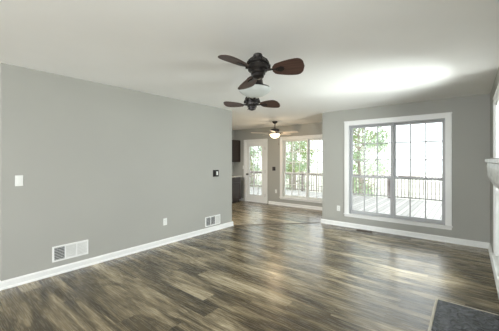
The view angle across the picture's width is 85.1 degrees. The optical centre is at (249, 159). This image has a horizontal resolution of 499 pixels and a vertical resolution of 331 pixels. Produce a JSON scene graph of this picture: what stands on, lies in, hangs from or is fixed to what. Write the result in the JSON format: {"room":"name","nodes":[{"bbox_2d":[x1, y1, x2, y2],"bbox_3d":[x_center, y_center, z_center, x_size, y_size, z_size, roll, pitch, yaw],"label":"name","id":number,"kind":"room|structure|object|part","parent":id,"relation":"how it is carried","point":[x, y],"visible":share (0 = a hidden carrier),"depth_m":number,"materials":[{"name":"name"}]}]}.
{"room":"living room","nodes":[
{"label":"living room","id":0,"kind":"room"},
{"bbox_2d":[0,63,231,280],"bbox_3d":[-1.575,0.175,4.402,0.120,2.450,3.675,0,0,39],"label":"wall","id":1,"kind":"structure","parent":0,"point":[103,165],"depth_m":3.69,"materials":[{"name":"paint"}]},
{"bbox_2d":[15,175,22,185],"bbox_3d":[-2.583,0.232,3.050,0.010,0.120,0.072,0,0,39],"label":"light switch","id":2,"kind":"object","parent":1,"relation":"attached to","point":[18,178],"visible":1,"depth_m":3.05,"materials":[{"name":"white plastic"}]},
{"bbox_2d":[52,240,87,262],"bbox_3d":[-2.261,1.148,3.446,0.012,0.190,0.400,0,0,39],"label":"air vent","id":3,"kind":"object","parent":1,"relation":"in","point":[71,250],"visible":1,"depth_m":3.43,"materials":[{"name":"white metal"}]},
{"bbox_2d":[0,221,233,290],"bbox_3d":[-1.518,1.354,4.357,0.026,0.092,3.727,0,0,39],"label":"baseboard","id":4,"kind":"structure","parent":1,"relation":"attached to","point":[13,282],"depth_m":3.69,"materials":[{"name":"white wood"}]},
{"bbox_2d":[205,214,219,226],"bbox_3d":[-0.720,1.192,5.357,0.012,0.190,0.400,0,0,39],"label":"air vent","id":5,"kind":"object","parent":1,"relation":"in","point":[211,220],"visible":1,"depth_m":5.35,"materials":[{"name":"white metal"}]},
{"bbox_2d":[213,170,218,176],"bbox_3d":[-0.668,0.265,5.422,0.010,0.132,0.159,0,0,39],"label":"light switch","id":6,"kind":"object","parent":1,"relation":"attached to","point":[215,172],"visible":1,"depth_m":5.41,"materials":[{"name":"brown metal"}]},
{"bbox_2d":[0,0,498,129],"bbox_3d":[-1.800,-1.175,2.737,7.760,0.250,13.000,0,0,39],"label":"ceiling","id":7,"kind":"structure","parent":0,"point":[355,54],"depth_m":2.56,"materials":[{"name":"paint"}]},
{"bbox_2d":[251,121,297,137],"bbox_3d":[0.653,-0.730,7.377,1.241,0.640,1.262,0,0,0],"label":"ceiling fan","id":8,"kind":"object","parent":7,"relation":"hanging from","point":[274,130],"visible":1,"depth_m":7.32,"materials":[{"name":"brown metal"}]},
{"bbox_3d":[0.691,-0.653,7.396,0.280,0.122,0.280,0,0,0],"label":"lamp shade","id":9,"kind":"part","parent":8,"relation":"part of","materials":[{"name":"white glass"}]},
{"bbox_2d":[0,200,498,330],"bbox_3d":[-1.774,1.430,2.730,7.110,0.060,12.320,0,0,39],"label":"floor","id":10,"kind":"structure","parent":0,"point":[307,276],"depth_m":3.06,"materials":[{"name":"wood"}]},
{"bbox_2d":[232,177,240,202],"bbox_3d":[-0.786,0.983,8.896,0.600,0.835,0.860,0,0,39],"label":"base cabinet","id":11,"kind":"object","parent":10,"relation":"on","point":[236,182],"visible":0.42,"depth_m":8.88,"materials":[{"name":"brown wood"}]},
{"bbox_3d":[-0.429,0.650,8.881,0.022,0.150,0.415,0,0,39],"label":"drawer","id":12,"kind":"part","parent":11,"relation":"part of","materials":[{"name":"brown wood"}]},
{"bbox_3d":[-0.428,1.012,8.881,0.024,0.545,0.415,0,0,39],"label":"door","id":13,"kind":"part","parent":11,"relation":"part of","materials":[{"name":"brown wood"}]},
{"bbox_2d":[234,222,320,225],"bbox_3d":[0.634,1.397,5.942,1.967,0.007,0.044,0,0,-8],"label":"trim","id":14,"kind":"structure","parent":10,"relation":"on","point":[312,222],"depth_m":5.90,"materials":[{"name":"wood"}]},
{"bbox_2d":[428,298,498,330],"bbox_3d":[1.591,1.393,1.993,0.498,0.014,1.504,0,0,39],"label":"hearth","id":15,"kind":"object","parent":10,"relation":"on","point":[446,315],"visible":1,"depth_m":2.38,"materials":[{"name":"stone"}]},
{"bbox_2d":[233,122,321,206],"bbox_3d":[1.010,0.175,8.469,4.235,2.450,0.150,0,0,39],"label":"wall","id":16,"kind":"structure","parent":0,"point":[273,144],"depth_m":8.60,"materials":[{"name":"paint"}]},
{"bbox_2d":[244,139,266,203],"bbox_3d":[0.221,0.357,9.064,0.990,2.085,0.214,0,0,39],"label":"door","id":17,"kind":"structure","parent":16,"relation":"in","point":[253,143],"depth_m":9.05,"materials":[{"name":"white wood"}]},
{"bbox_2d":[268,201,321,209],"bbox_3d":[1.558,1.354,7.914,2.445,0.092,0.026,0,0,39],"label":"baseboard","id":18,"kind":"structure","parent":16,"relation":"attached to","point":[269,202],"depth_m":8.06,"materials":[{"name":"white wood"}]},
{"bbox_2d":[279,134,321,202],"bbox_3d":[1.686,0.247,7.894,1.834,1.912,0.195,0,0,39],"label":"window","id":19,"kind":"structure","parent":16,"relation":"in","point":[308,138],"depth_m":8.08,"materials":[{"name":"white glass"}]},
{"bbox_3d":[1.377,0.748,8.156,0.784,0.738,0.034,0,0,39],"label":"sash","id":20,"kind":"part","parent":19,"relation":"part of","materials":[{"name":"clear glass"}]},
{"bbox_3d":[1.402,-0.091,8.187,0.784,1.012,0.034,0,0,39],"label":"sash","id":21,"kind":"part","parent":19,"relation":"part of","materials":[{"name":"clear glass"}]},
{"bbox_3d":[1.658,1.168,7.859,1.834,0.070,0.105,0,0,39],"label":"sill","id":22,"kind":"part","parent":19,"relation":"part of","materials":[{"name":"white wood"}]},
{"bbox_3d":[2.007,0.748,7.647,0.784,0.738,0.034,0,0,39],"label":"sash","id":23,"kind":"part","parent":19,"relation":"part of","materials":[{"name":"glass"}]},
{"bbox_3d":[2.033,-0.091,7.678,0.784,1.012,0.034,0,0,39],"label":"sash","id":24,"kind":"part","parent":19,"relation":"part of","materials":[{"name":"clear glass"}]},
{"bbox_2d":[322,93,489,242],"bbox_3d":[2.816,0.175,5.174,2.955,2.450,0.150,0,0,39],"label":"wall","id":25,"kind":"structure","parent":0,"point":[470,114],"depth_m":4.57,"materials":[{"name":"paint"}]},
{"bbox_2d":[343,112,452,229],"bbox_3d":[2.744,0.187,5.204,1.839,1.992,0.195,0,0,39],"label":"window","id":26,"kind":"structure","parent":25,"relation":"in","point":[445,118],"depth_m":5.13,"materials":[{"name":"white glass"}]},
{"bbox_3d":[2.458,-0.168,5.497,0.786,1.058,0.034,0,0,39],"label":"sash","id":27,"kind":"part","parent":26,"relation":"part of","materials":[{"name":"glass"}]},
{"bbox_3d":[2.433,0.711,5.466,0.786,0.772,0.034,0,0,39],"label":"sash","id":28,"kind":"part","parent":26,"relation":"part of","materials":[{"name":"clear glass"}]},
{"bbox_3d":[2.715,1.148,5.169,1.839,0.070,0.105,0,0,39],"label":"sill","id":29,"kind":"part","parent":26,"relation":"part of","materials":[{"name":"white wood"}]},
{"bbox_3d":[3.091,-0.168,4.987,0.786,1.058,0.034,0,0,39],"label":"sash","id":30,"kind":"part","parent":26,"relation":"part of","materials":[{"name":"clear glass"}]},
{"bbox_3d":[3.066,0.711,4.956,0.786,0.772,0.034,0,0,39],"label":"sash","id":31,"kind":"part","parent":26,"relation":"part of","materials":[{"name":"glass"}]},
{"bbox_2d":[321,219,488,248],"bbox_3d":[2.688,1.354,5.164,2.821,0.092,0.026,0,0,39],"label":"baseboard","id":32,"kind":"structure","parent":25,"relation":"attached to","point":[479,244],"depth_m":4.95,"materials":[{"name":"white wood"}]},
{"bbox_2d":[490,67,498,251],"bbox_3d":[0.491,0.175,0.067,0.160,2.450,10.720,0,0,39],"label":"wall","id":33,"kind":"structure","parent":0,"point":[496,81],"depth_m":4.04,"materials":[{"name":"paint"}]},
{"bbox_2d":[485,158,498,189],"bbox_3d":[1.739,0.694,1.854,0.142,1.412,1.870,0,0,39],"label":"fireplace mantel","id":34,"kind":"object","parent":33,"relation":"attached to","point":[492,163],"visible":1,"depth_m":1.89,"materials":[{"name":"stone"}]},
{"bbox_2d":[485,158,498,163],"bbox_3d":[1.739,0.005,1.854,0.142,0.035,1.870,0,0,39],"label":"shelf","id":35,"kind":"object","parent":34,"relation":"attached to","point":[491,160],"depth_m":1.75,"materials":[{"name":"wood"}]},
{"bbox_2d":[488,243,498,296],"bbox_3d":[3.087,1.354,3.433,0.026,0.092,2.220,0,0,39],"label":"baseboard","id":36,"kind":"structure","parent":33,"relation":"attached to","point":[489,248],"depth_m":3.48,"materials":[{"name":"white wood"}]},
{"bbox_2d":[491,83,498,287],"bbox_3d":[2.777,0.232,2.944,0.195,2.032,1.174,0,0,39],"label":"fireplace surround","id":37,"kind":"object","parent":33,"relation":"in","point":[495,255],"depth_m":3.34,"materials":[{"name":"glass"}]},
{"bbox_3d":[2.742,1.213,2.972,0.105,0.070,1.174,0,0,39],"label":"sill","id":38,"kind":"part","parent":37,"relation":"part of","materials":[{"name":"white wood"}]},
{"bbox_3d":[2.726,0.198,2.985,0.026,1.964,1.162,0,0,39],"label":"casing","id":39,"kind":"part","parent":37,"relation":"part of","materials":[{"name":"white wood"}]},
{"bbox_3d":[2.795,0.245,2.930,0.150,1.870,0.970,0,0,39],"label":"frame","id":40,"kind":"part","parent":37,"relation":"part of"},
{"bbox_3d":[-4.442,0.175,4.965,0.150,2.450,12.150,0,0,39],"label":"wall","id":41,"kind":"structure","parent":0,"visible":0},
{"bbox_2d":[232,140,239,161],"bbox_3d":[-0.785,-0.305,9.107,0.340,0.750,1.090,0,0,39],"label":"upper cabinet","id":42,"kind":"object","parent":41,"relation":"attached to","point":[235,143],"visible":0.32,"depth_m":9.24,"materials":[{"name":"brown wood"}]},
{"label":"outside","id":43,"kind":"structure","parent":0,"visible":0},
{"bbox_2d":[250,187,441,219],"bbox_3d":[2.080,1.530,9.744,15.000,0.060,6.020,0,0,39],"label":"deck","id":44,"kind":"object","parent":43,"point":[433,208],"depth_m":8.97,"materials":[{"name":"grey wood"}]},
{"bbox_2d":[250,171,441,200],"bbox_3d":[4.004,1.025,11.890,11.500,0.950,0.175,0,0,39],"label":"deck railing","id":45,"kind":"object","parent":44,"relation":"on","point":[251,172],"visible":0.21,"depth_m":11.04,"materials":[{"name":"wood"}]},
{"bbox_3d":[2.553,1.025,13.117,0.090,0.950,0.086,0,0,39],"label":"post","id":46,"kind":"part","parent":45,"relation":"part of","materials":[{"name":"grey wood"}]},
{"bbox_3d":[3.993,1.420,11.876,11.500,0.040,0.036,0,0,39],"label":"rail","id":47,"kind":"part","parent":45,"relation":"part of","materials":[{"name":"wood"}]},
{"bbox_3d":[3.993,0.662,11.876,11.500,0.115,0.140,0,0,39],"label":"rail","id":48,"kind":"part","parent":45,"relation":"part of","materials":[{"name":"grey wood"}]},
{"bbox_3d":[5.511,1.025,10.731,0.090,0.950,0.086,0,0,39],"label":"post","id":49,"kind":"part","parent":45,"relation":"part of","materials":[{"name":"wood"}]},
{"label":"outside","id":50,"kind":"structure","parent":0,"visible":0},
{"bbox_2d":[252,169,441,201],"bbox_3d":[17.336,3.650,37.409,120.000,0.100,100.000,0,0,39],"label":"lawn","id":51,"kind":"structure","parent":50,"point":[314,171],"depth_m":39.97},
{"bbox_2d":[250,146,261,187],"bbox_3d":[-0.109,0.259,19.992,3.254,6.713,3.149,0,0,-24],"label":"leafy tree","id":52,"kind":"object","parent":51,"relation":"on","point":[260,149],"visible":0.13,"depth_m":19.57,"materials":[{"name":"green plant"}]},
{"bbox_2d":[250,149,261,174],"bbox_3d":[0.284,-1.206,35.947,5.096,9.621,4.460,0,0,5],"label":"leafy tree","id":53,"kind":"object","parent":51,"relation":"on","point":[251,162],"visible":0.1,"depth_m":36.09,"materials":[{"name":"green plant"}]},
{"bbox_2d":[286,141,315,188],"bbox_3d":[5.229,-1.206,32.259,5.096,9.621,4.460,0,0,-15],"label":"leafy tree","id":54,"kind":"object","parent":51,"relation":"on","point":[294,141],"visible":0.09,"depth_m":31.72,"materials":[{"name":"green plant"}]},
{"bbox_2d":[286,141,318,190],"bbox_3d":[2.858,0.704,17.374,2.820,5.818,2.729,0,0,-10],"label":"leafy tree","id":55,"kind":"object","parent":51,"relation":"on","point":[289,155],"visible":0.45,"depth_m":17.43,"materials":[{"name":"green plant"}]},
{"bbox_2d":[286,141,320,186],"bbox_3d":[3.763,-1.206,24.832,5.100,9.621,4.464,0,0,29],"label":"leafy tree","id":56,"kind":"object","parent":51,"relation":"on","point":[303,147],"visible":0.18,"depth_m":24.30,"materials":[{"name":"green plant"}]},
{"bbox_2d":[320,127,390,196],"bbox_3d":[5.889,0.036,14.885,3.471,7.161,3.359,0,0,-39],"label":"leafy tree","id":57,"kind":"object","parent":51,"relation":"on","point":[358,155],"visible":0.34,"depth_m":14.42,"materials":[{"name":"green plant"}]},
{"bbox_2d":[353,128,371,180],"bbox_3d":[10.156,-0.589,27.905,4.903,8.395,4.682,0,0,27],"label":"leafy tree","id":58,"kind":"object","parent":51,"relation":"on","point":[370,161],"visible":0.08,"depth_m":27.19,"materials":[{"name":"green plant"}]},
{"bbox_2d":[353,127,390,195],"bbox_3d":[8.377,-0.389,20.640,4.670,7.995,4.459,0,0,36],"label":"leafy tree","id":59,"kind":"object","parent":51,"relation":"on","point":[368,130],"visible":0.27,"depth_m":20.24,"materials":[{"name":"green plant"}]}
]}

